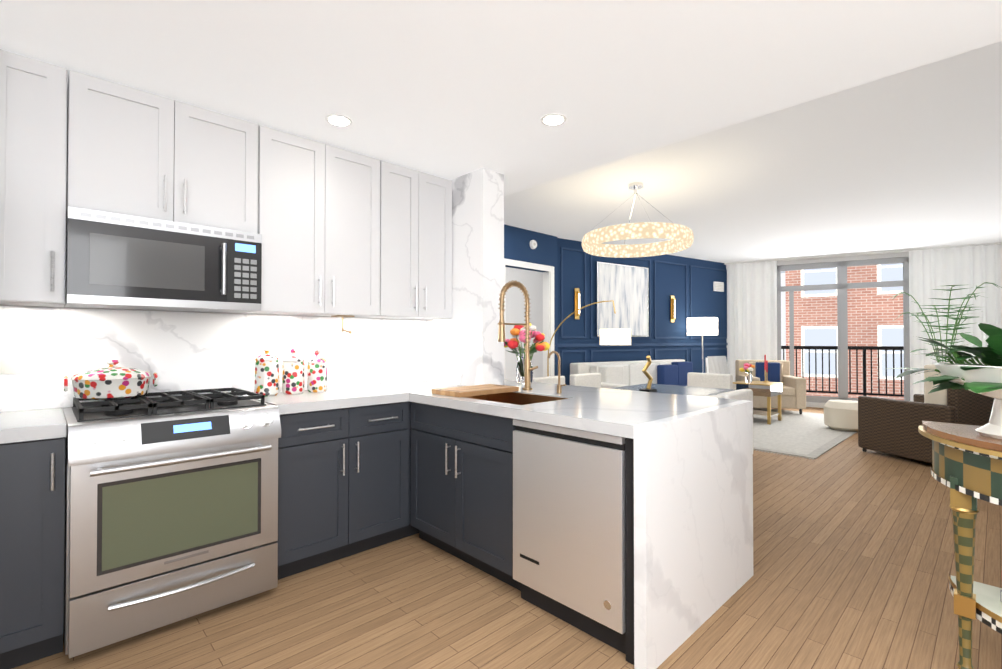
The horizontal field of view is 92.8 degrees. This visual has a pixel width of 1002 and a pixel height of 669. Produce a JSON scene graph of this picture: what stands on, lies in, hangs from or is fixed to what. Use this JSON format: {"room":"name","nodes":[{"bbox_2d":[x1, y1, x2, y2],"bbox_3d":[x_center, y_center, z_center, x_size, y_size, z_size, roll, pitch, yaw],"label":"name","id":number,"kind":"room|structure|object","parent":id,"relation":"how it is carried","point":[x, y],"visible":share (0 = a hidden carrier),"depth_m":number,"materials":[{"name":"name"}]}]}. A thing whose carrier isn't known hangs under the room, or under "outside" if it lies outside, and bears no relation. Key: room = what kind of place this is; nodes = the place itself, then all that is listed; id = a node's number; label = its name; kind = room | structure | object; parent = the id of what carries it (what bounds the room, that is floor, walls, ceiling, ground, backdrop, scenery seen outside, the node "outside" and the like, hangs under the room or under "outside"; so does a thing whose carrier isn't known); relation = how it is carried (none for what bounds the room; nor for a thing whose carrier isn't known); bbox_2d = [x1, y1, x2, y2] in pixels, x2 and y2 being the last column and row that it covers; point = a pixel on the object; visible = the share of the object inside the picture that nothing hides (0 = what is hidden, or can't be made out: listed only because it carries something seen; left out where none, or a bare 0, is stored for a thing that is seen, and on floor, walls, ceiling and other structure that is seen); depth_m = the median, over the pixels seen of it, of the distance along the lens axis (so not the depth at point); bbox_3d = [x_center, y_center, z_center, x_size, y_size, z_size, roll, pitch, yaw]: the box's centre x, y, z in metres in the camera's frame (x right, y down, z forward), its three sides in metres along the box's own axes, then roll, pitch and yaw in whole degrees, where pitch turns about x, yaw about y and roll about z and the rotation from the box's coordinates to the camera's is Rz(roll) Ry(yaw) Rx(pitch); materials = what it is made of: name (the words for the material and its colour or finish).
{"room":"kitchen","nodes":[
{"label":"kitchen","id":0,"kind":"room"},
{"bbox_2d":[0,305,423,411],"bbox_3d":[-2.287,-0.114,2.208,4.950,2.750,0.150,1,-1,-44],"label":"wall","id":1,"kind":"structure","parent":0,"point":[199,312],"depth_m":2.65,"materials":[{"name":"white"}]},
{"bbox_2d":[0,49,67,306],"bbox_3d":[-2.045,-0.636,2.061,0.244,1.008,0.364,1,-1,-44],"label":"upper cabinet","id":2,"kind":"object","parent":1,"relation":"attached to","point":[33,138],"visible":0.98,"depth_m":1.97,"materials":[{"name":"white wood"}]},
{"bbox_2d":[66,70,257,232],"bbox_3d":[-1.680,-0.836,2.413,0.760,0.600,0.364,1,-1,-44],"label":"upper cabinet","id":3,"kind":"object","parent":1,"relation":"attached to","point":[131,151],"visible":0.88,"depth_m":2.26,"materials":[{"name":"white wood"}]},
{"bbox_2d":[64,206,261,312],"bbox_3d":[-1.664,-0.331,2.391,0.762,0.405,0.447,1,-1,-44],"label":"microwave","id":4,"kind":"object","parent":3,"relation":"attached to","point":[120,261],"visible":1,"depth_m":2.22,"materials":[{"name":"silver metal"}]},
{"bbox_2d":[0,306,425,411],"bbox_3d":[-1.457,0.117,2.885,2.409,0.473,0.020,1,-1,-44],"label":"backsplash","id":5,"kind":"structure","parent":1,"relation":"attached to","point":[179,351],"depth_m":2.62,"materials":[{"name":"stone"}]},
{"bbox_2d":[243,125,379,316],"bbox_3d":[-1.141,-0.626,2.929,0.729,1.008,0.364,1,-1,-44],"label":"upper cabinet","id":6,"kind":"object","parent":1,"relation":"attached to","point":[319,216],"visible":1,"depth_m":2.79,"materials":[{"name":"white wood"}]},
{"bbox_2d":[331,315,354,333],"bbox_3d":[-0.992,-0.061,3.031,0.100,0.118,0.176,1,-1,-44],"label":"paper towel holder","id":7,"kind":"object","parent":6,"relation":"attached to","point":[342,329],"visible":1,"depth_m":3.02,"materials":[{"name":"brown metal"}]},
{"bbox_2d":[358,160,451,319],"bbox_3d":[-0.666,-0.621,3.385,0.584,1.008,0.364,1,-1,-44],"label":"upper cabinet","id":8,"kind":"object","parent":1,"relation":"attached to","point":[415,244],"visible":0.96,"depth_m":3.26,"materials":[{"name":"white wood"}]},
{"bbox_2d":[426,168,503,385],"bbox_3d":[-0.287,0.072,3.551,0.200,2.410,0.680,1,-1,-44],"label":"wall","id":9,"kind":"structure","parent":0,"point":[464,346],"depth_m":3.34,"materials":[{"name":"stone"}]},
{"bbox_2d":[0,0,1001,195],"bbox_3d":[0.212,-1.345,-0.127,5.300,0.341,6.700,1,-1,-44],"label":"ceiling","id":10,"kind":"structure","parent":0,"point":[449,89],"depth_m":2.01,"materials":[{"name":"white paint"}]},
{"bbox_2d":[325,114,352,126],"bbox_3d":[-0.866,-1.141,2.551,0.139,0.006,0.139,-1,-1,40],"label":"recessed light","id":11,"kind":"object","parent":10,"relation":"in","point":[333,119],"depth_m":2.54,"materials":[{"name":"white"}]},
{"bbox_2d":[540,113,566,125],"bbox_3d":[0.280,-1.142,2.542,0.139,0.006,0.139,-1,-1,40],"label":"recessed light","id":12,"kind":"object","parent":10,"relation":"in","point":[554,119],"depth_m":2.53,"materials":[{"name":"white"}]},
{"bbox_2d":[12,407,1001,668],"bbox_3d":[2.246,1.345,4.293,14.400,0.120,10.300,1,-1,-44],"label":"floor","id":13,"kind":"structure","parent":0,"point":[854,557],"depth_m":2.20,"materials":[{"name":"brown wood"}]},
{"bbox_2d":[0,437,65,668],"bbox_3d":[-1.965,0.827,1.961,0.243,0.864,0.634,1,-1,-44],"label":"base cabinet","id":14,"kind":"object","parent":13,"relation":"on","point":[32,515],"visible":1,"depth_m":1.79,"materials":[{"name":"grey wood"}]},
{"bbox_2d":[0,408,65,443],"bbox_3d":[-1.961,0.368,1.962,0.244,0.050,0.604,1,-1,-44],"label":"countertop","id":15,"kind":"structure","parent":14,"relation":"on","point":[25,425],"depth_m":1.82,"materials":[{"name":"stone"}]},
{"bbox_2d":[63,387,280,657],"bbox_3d":[-1.558,0.781,2.269,0.762,0.962,0.747,1,-1,-44],"label":"range","id":16,"kind":"object","parent":13,"relation":"on","point":[171,509],"visible":0.94,"depth_m":2.01,"materials":[{"name":"silver metal"}]},
{"bbox_2d":[64,360,157,399],"bbox_3d":[-1.845,0.209,2.269,0.342,0.180,0.300,1,-1,-44],"label":"casserole","id":17,"kind":"object","parent":16,"relation":"on","point":[112,381],"visible":1,"depth_m":2.17,"materials":[{"name":"ceramic"}]},
{"bbox_2d":[276,401,411,579],"bbox_3d":[-1.053,0.837,2.862,0.782,0.864,0.598,1,-1,-44],"label":"base cabinet","id":18,"kind":"object","parent":13,"relation":"on","point":[344,482],"depth_m":2.62,"materials":[{"name":"grey wood"}]},
{"bbox_2d":[240,384,411,414],"bbox_3d":[-1.041,0.378,2.836,0.757,0.050,0.618,1,-1,-44],"label":"countertop","id":19,"kind":"structure","parent":18,"relation":"on","point":[343,397],"depth_m":2.71,"materials":[{"name":"stone"}]},
{"bbox_2d":[254,347,278,395],"bbox_3d":[-1.353,0.211,2.762,0.128,0.282,0.128,1,-1,-44],"label":"canister","id":20,"kind":"object","parent":19,"relation":"on","point":[266,373],"visible":0.9,"depth_m":2.71,"materials":[{"name":"ceramic"}]},
{"bbox_2d":[282,348,304,393],"bbox_3d":[-1.245,0.218,2.865,0.122,0.270,0.122,1,-1,-44],"label":"canister","id":21,"kind":"object","parent":19,"relation":"on","point":[293,370],"visible":1,"depth_m":2.82,"materials":[{"name":"ceramic"}]},
{"bbox_2d":[307,350,326,391],"bbox_3d":[-1.140,0.225,2.966,0.116,0.258,0.116,1,-1,-44],"label":"canister","id":22,"kind":"object","parent":19,"relation":"on","point":[317,373],"visible":1,"depth_m":2.92,"materials":[{"name":"ceramic"}]},
{"bbox_2d":[412,526,418,534],"bbox_3d":[-0.600,0.842,3.296,0.588,0.864,0.598,1,-1,-44],"label":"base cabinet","id":23,"kind":"object","parent":13,"relation":"on","point":[414,530],"depth_m":3.04,"materials":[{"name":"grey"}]},
{"bbox_2d":[396,381,459,387],"bbox_3d":[-0.541,0.384,3.317,0.390,0.050,0.618,1,-1,-44],"label":"countertop","id":24,"kind":"structure","parent":23,"relation":"on","point":[425,384],"depth_m":3.37,"materials":[{"name":"stone"}]},
{"bbox_2d":[411,418,520,590],"bbox_3d":[-0.067,0.923,2.786,0.520,0.690,0.910,1,-1,-44],"label":"base cabinet","id":25,"kind":"object","parent":13,"relation":"on","point":[461,484],"depth_m":2.54,"materials":[{"name":"grey wood"}]},
{"bbox_2d":[384,380,752,668],"bbox_3d":[0.172,0.812,2.915,1.108,0.915,2.178,1,-1,-44],"label":"countertop","id":26,"kind":"structure","parent":25,"relation":"on","point":[732,419],"depth_m":2.20,"materials":[{"name":"stone"}]},
{"bbox_2d":[432,384,518,396],"bbox_3d":[-0.151,0.340,2.920,0.475,0.028,0.265,1,-1,-44],"label":"cutting board","id":27,"kind":"object","parent":26,"relation":"on","point":[473,390],"visible":1,"depth_m":2.83,"materials":[{"name":"brown wood"}]},
{"bbox_2d":[465,392,569,404],"bbox_3d":[0.002,0.463,2.763,0.427,0.209,0.727,1,-1,-44],"label":"sink","id":28,"kind":"object","parent":26,"relation":"in","point":[516,398],"depth_m":2.96,"materials":[{"name":"orange metal"}]},
{"bbox_2d":[498,280,537,389],"bbox_3d":[0.108,0.006,2.978,0.289,0.696,0.119,1,-1,-44],"label":"faucet","id":29,"kind":"object","parent":26,"relation":"on","point":[502,323],"visible":1,"depth_m":3.04,"materials":[{"name":"brown metal"}]},
{"bbox_2d":[504,323,549,383],"bbox_3d":[0.179,0.136,3.553,0.411,0.450,0.408,1,-1,-44],"label":"flower vase","id":30,"kind":"object","parent":26,"relation":"on","point":[539,344],"visible":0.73,"depth_m":3.50,"materials":[{"name":"clear glass"}]},
{"bbox_2d":[548,351,565,392],"bbox_3d":[0.331,0.225,2.828,0.118,0.255,0.065,1,-1,-44],"label":"filter faucet","id":31,"kind":"object","parent":26,"relation":"on","point":[559,388],"visible":1,"depth_m":2.86,"materials":[{"name":"brown metal"}]},
{"bbox_2d":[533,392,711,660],"bbox_3d":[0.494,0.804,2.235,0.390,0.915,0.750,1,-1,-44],"label":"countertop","id":32,"kind":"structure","parent":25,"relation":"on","point":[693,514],"depth_m":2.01,"materials":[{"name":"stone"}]},
{"bbox_2d":[533,376,564,384],"bbox_3d":[0.627,0.860,4.684,0.480,0.860,0.540,1,-1,-44],"label":"dining chair","id":33,"kind":"object","parent":13,"relation":"on","point":[552,379],"visible":0.08,"depth_m":4.83,"materials":[{"name":"white fabric"}]},
{"bbox_2d":[513,419,625,653],"bbox_3d":[0.473,0.831,2.255,0.589,0.862,0.598,1,-1,-44],"label":"dishwasher","id":34,"kind":"object","parent":13,"relation":"on","point":[568,525],"visible":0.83,"depth_m":2.02,"materials":[{"name":"silver metal"}]},
{"bbox_2d":[570,373,600,387],"bbox_3d":[1.096,0.865,5.135,0.480,0.860,0.540,1,-1,-44],"label":"dining chair","id":35,"kind":"object","parent":13,"relation":"on","point":[590,380],"visible":0.06,"depth_m":5.25,"materials":[{"name":"white fabric"}]},
{"bbox_2d":[547,300,630,376],"bbox_3d":[1.056,0.429,6.302,1.290,1.756,0.422,0,-1,7],"label":"lamp","id":36,"kind":"object","parent":13,"relation":"on","point":[615,336],"visible":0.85,"depth_m":6.12,"materials":[{"name":"fabric"}]},
{"bbox_2d":[608,383,734,396],"bbox_3d":[1.437,0.912,4.491,1.500,0.750,0.940,1,-1,-44],"label":"dining table","id":37,"kind":"object","parent":13,"relation":"on","point":[684,390],"visible":0.1,"depth_m":4.68,"materials":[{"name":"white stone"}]},
{"bbox_2d":[639,356,656,391],"bbox_3d":[1.365,0.365,4.428,0.140,0.340,0.100,1,-1,-44],"label":"figurine","id":38,"kind":"object","parent":37,"relation":"on","point":[648,388],"visible":0.98,"depth_m":4.42,"materials":[{"name":"gold metal"}]},
{"bbox_2d":[687,317,717,372],"bbox_3d":[3.518,0.521,8.339,0.499,1.620,0.499,1,-1,-44],"label":"floor lamp","id":39,"kind":"object","parent":13,"relation":"on","point":[701,326],"visible":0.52,"depth_m":8.14,"materials":[{"name":"white fabric"}]},
{"bbox_2d":[687,372,732,388],"bbox_3d":[2.179,0.865,5.205,0.540,0.860,0.480,1,-1,-44],"label":"dining chair","id":40,"kind":"object","parent":13,"relation":"on","point":[714,380],"visible":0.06,"depth_m":5.31,"materials":[{"name":"white fabric"}]},
{"bbox_2d":[703,394,724,397],"bbox_3d":[1.172,0.844,3.280,0.480,0.860,0.540,1,-1,-44],"label":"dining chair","id":41,"kind":"object","parent":13,"relation":"on","point":[717,396],"visible":0.02,"depth_m":3.21,"materials":[{"name":"white fabric"}]},
{"bbox_2d":[717,389,752,414],"bbox_3d":[1.561,0.848,3.654,0.480,0.860,0.540,1,-1,-44],"label":"dining chair","id":42,"kind":"object","parent":13,"relation":"on","point":[743,394],"visible":0.08,"depth_m":3.48,"materials":[{"name":"white fabric"}]},
{"bbox_2d":[753,408,855,459],"bbox_3d":[3.823,1.308,6.931,3.670,0.012,2.080,1,-1,-44],"label":"rug","id":43,"kind":"object","parent":13,"relation":"on","point":[809,435],"visible":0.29,"depth_m":6.12,"materials":[{"name":"beige carpet"}]},
{"bbox_2d":[570,359,692,387],"bbox_3d":[2.328,0.867,7.414,2.500,0.880,0.950,0,-1,-33],"label":"sofa","id":44,"kind":"object","parent":43,"relation":"on","point":[630,373],"visible":0.27,"depth_m":7.43,"materials":[{"name":"white fabric"}]},
{"bbox_2d":[733,380,782,423],"bbox_3d":[3.897,1.018,7.269,0.560,0.575,0.560,1,-1,-44],"label":"coffee table","id":45,"kind":"object","parent":43,"relation":"on","point":[768,390],"visible":0.56,"depth_m":7.07,"materials":[{"name":"gold mirror"}]},
{"bbox_2d":[739,355,769,382],"bbox_3d":[3.869,0.520,7.314,0.453,0.420,0.326,1,-1,-44],"label":"decor","id":46,"kind":"object","parent":45,"relation":"on","point":[748,376],"visible":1,"depth_m":7.26,"materials":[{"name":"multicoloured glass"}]},
{"bbox_2d":[735,360,805,413],"bbox_3d":[4.624,0.887,8.246,0.850,0.860,0.850,0,-1,11],"label":"armchair","id":47,"kind":"object","parent":43,"relation":"on","point":[793,395],"visible":0.52,"depth_m":7.97,"materials":[{"name":"fabric"}]},
{"bbox_2d":[823,400,857,431],"bbox_3d":[4.731,1.097,6.544,0.520,0.400,0.520,1,-1,-44],"label":"pouf","id":48,"kind":"object","parent":43,"relation":"on","point":[841,415],"visible":0.83,"depth_m":6.39,"materials":[{"name":"beige fabric"}]},
{"bbox_2d":[858,365,993,463],"bbox_3d":[4.499,0.798,4.993,0.896,0.990,0.918,0,-1,-14],"label":"wicker chair","id":49,"kind":"object","parent":13,"relation":"on","point":[888,426],"visible":0.52,"depth_m":4.75,"materials":[{"name":"wicker"}]},
{"bbox_2d":[891,282,1001,362],"bbox_3d":[6.512,0.295,7.017,1.272,2.042,1.320,1,-1,-44],"label":"palm plant","id":50,"kind":"object","parent":13,"relation":"on","point":[956,324],"visible":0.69,"depth_m":7.01,"materials":[{"name":"green plant"}]},
{"bbox_2d":[918,421,1001,668],"bbox_3d":[1.927,0.803,1.427,0.532,0.900,1.064,1,-1,-44],"label":"console table","id":51,"kind":"object","parent":13,"relation":"on","point":[967,462],"visible":1,"depth_m":1.70,"materials":[{"name":"multicoloured wood"}]},
{"bbox_2d":[888,323,1001,438],"bbox_3d":[1.725,0.156,1.632,0.548,0.397,0.656,1,-1,-44],"label":"potted plant","id":52,"kind":"object","parent":51,"relation":"on","point":[983,376],"visible":1,"depth_m":1.66,"materials":[{"name":"green plant"}]},
{"bbox_2d":[505,267,542,380],"bbox_3d":[0.648,-0.046,8.174,0.150,2.750,1.710,1,-1,-44],"label":"wall","id":53,"kind":"structure","parent":0,"point":[531,281],"depth_m":8.35,"materials":[{"name":"white paint"}]},
{"bbox_2d":[504,224,557,375],"bbox_3d":[-0.489,-0.073,5.814,3.540,2.750,0.120,1,-1,-44],"label":"wall","id":54,"kind":"structure","parent":0,"point":[517,240],"depth_m":6.69,"materials":[{"name":"blue paint"}]},
{"bbox_2d":[504,258,553,379],"bbox_3d":[0.338,0.161,6.595,1.080,2.300,0.135,1,-1,-44],"label":"door frame","id":55,"kind":"structure","parent":54,"relation":"attached to","point":[548,304],"depth_m":6.88,"materials":[{"name":"white"}]},
{"bbox_2d":[530,240,536,248],"bbox_3d":[0.453,-1.249,6.622,0.130,0.130,0.038,1,-1,-44],"label":"smoke detector","id":56,"kind":"object","parent":54,"relation":"attached to","point":[533,244],"visible":1,"depth_m":6.60,"materials":[{"name":"white plastic"}]},
{"bbox_2d":[557,238,726,384],"bbox_3d":[2.675,-0.044,8.356,4.600,2.750,0.140,0,-1,-33],"label":"wall","id":57,"kind":"structure","parent":0,"point":[707,301],"depth_m":8.33,"materials":[{"name":"blue paint"}]},
{"bbox_2d":[574,288,579,318],"bbox_3d":[1.167,-0.467,7.238,0.091,0.470,0.070,1,-1,-44],"label":"sconce","id":58,"kind":"object","parent":57,"relation":"attached to","point":[576,301],"visible":0.98,"depth_m":7.23,"materials":[{"name":"gold metal"}]},
{"bbox_2d":[596,262,648,336],"bbox_3d":[1.995,-0.551,7.793,1.200,1.170,0.032,0,-1,-33],"label":"canvas art","id":59,"kind":"object","parent":57,"relation":"attached to","point":[625,288],"visible":0.83,"depth_m":7.78,"materials":[{"name":"white fabric"}]},
{"bbox_2d":[558,247,727,375],"bbox_3d":[2.680,0.020,8.256,4.500,2.620,0.030,0,-1,-33],"label":"trim","id":60,"kind":"structure","parent":57,"relation":"attached to","point":[632,344],"depth_m":8.18,"materials":[{"name":"blue"}]},
{"bbox_2d":[670,296,674,321],"bbox_3d":[3.060,-0.453,8.473,0.091,0.470,0.070,1,-1,-44],"label":"sconce","id":61,"kind":"object","parent":57,"relation":"attached to","point":[672,308],"visible":0.95,"depth_m":8.46,"materials":[{"name":"gold metal"}]},
{"bbox_2d":[713,282,723,291],"bbox_3d":[4.229,-0.929,9.277,0.300,0.180,0.032,0,-1,-33],"label":"air vent","id":62,"kind":"object","parent":57,"relation":"in","point":[718,286],"visible":1,"depth_m":9.25,"materials":[{"name":"white"}]},
{"bbox_2d":[724,242,1001,264],"bbox_3d":[6.238,-1.403,8.355,4.500,0.028,0.080,0,-1,31],"label":"trim","id":63,"kind":"structure","parent":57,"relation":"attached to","point":[896,251],"depth_m":8.24,"materials":[{"name":"white"}]},
{"bbox_2d":[726,261,776,381],"bbox_3d":[4.784,-0.026,9.196,0.925,2.708,0.124,0,-1,31],"label":"curtain","id":64,"kind":"object","parent":63,"relation":"hanging from","point":[751,311],"visible":0.69,"depth_m":9.20,"materials":[{"name":"white fabric"}]},
{"bbox_2d":[909,245,1001,400],"bbox_3d":[7.464,-0.044,7.575,1.510,2.708,0.124,0,-1,31],"label":"curtain","id":65,"kind":"object","parent":63,"relation":"hanging from","point":[969,268],"visible":0.58,"depth_m":7.72,"materials":[{"name":"white fabric"}]},
{"bbox_2d":[706,356,727,373],"bbox_3d":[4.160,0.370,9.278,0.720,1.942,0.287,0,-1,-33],"label":"pillow","id":66,"kind":"object","parent":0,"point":[716,364],"visible":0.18,"depth_m":9.21,"materials":[{"name":"white fabric"}]},
{"bbox_2d":[504,41,1001,271],"bbox_3d":[2.246,-1.565,4.325,14.400,0.200,10.300,1,-1,-44],"label":"ceiling","id":67,"kind":"structure","parent":0,"point":[909,159],"depth_m":4.53,"materials":[{"name":"white paint"}]},
{"bbox_2d":[582,182,693,257],"bbox_3d":[1.312,-1.146,4.644,1.044,0.630,1.044,1,-1,-44],"label":"chandelier","id":68,"kind":"object","parent":67,"relation":"hanging from","point":[679,235],"visible":1,"depth_m":4.43,"materials":[{"name":"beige glass"}]},
{"bbox_2d":[806,402,825,407],"bbox_3d":[6.314,-0.043,8.515,4.650,2.750,0.180,0,-1,31],"label":"wall","id":69,"kind":"structure","parent":0,"point":[815,404],"depth_m":8.74,"materials":[{"name":"white paint"}]},
{"bbox_2d":[777,257,909,402],"bbox_3d":[6.115,-0.036,8.635,2.015,2.560,0.100,0,-1,31],"label":"window","id":70,"kind":"structure","parent":69,"relation":"in","point":[842,286],"depth_m":8.57,"materials":[{"name":"silver metal"}]},
{"bbox_2d":[777,252,908,265],"bbox_3d":[6.116,-1.366,8.650,2.015,0.100,0.180,0,-1,31],"label":"wall","id":71,"kind":"structure","parent":0,"point":[851,258],"depth_m":8.53,"materials":[{"name":"white paint"}]},
{"label":"outside","id":72,"kind":"structure","parent":0,"visible":0},
{"bbox_2d":[781,263,903,399],"bbox_3d":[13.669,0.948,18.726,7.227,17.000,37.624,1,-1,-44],"label":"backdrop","id":73,"kind":"structure","parent":72,"point":[873,314],"depth_m":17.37,"materials":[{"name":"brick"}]},
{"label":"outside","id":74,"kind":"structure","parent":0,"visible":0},
{"bbox_3d":[6.908,1.414,9.045,3.264,0.250,7.599,1,-1,-44],"label":"floor","id":75,"kind":"structure","parent":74,"visible":0},
{"bbox_2d":[781,346,903,396],"bbox_3d":[7.211,0.764,9.553,7.550,1.060,0.070,0,-1,31],"label":"balcony railing","id":76,"kind":"object","parent":75,"relation":"on","point":[871,348],"visible":0.33,"depth_m":9.58,"materials":[{"name":"black metal"}]}
]}

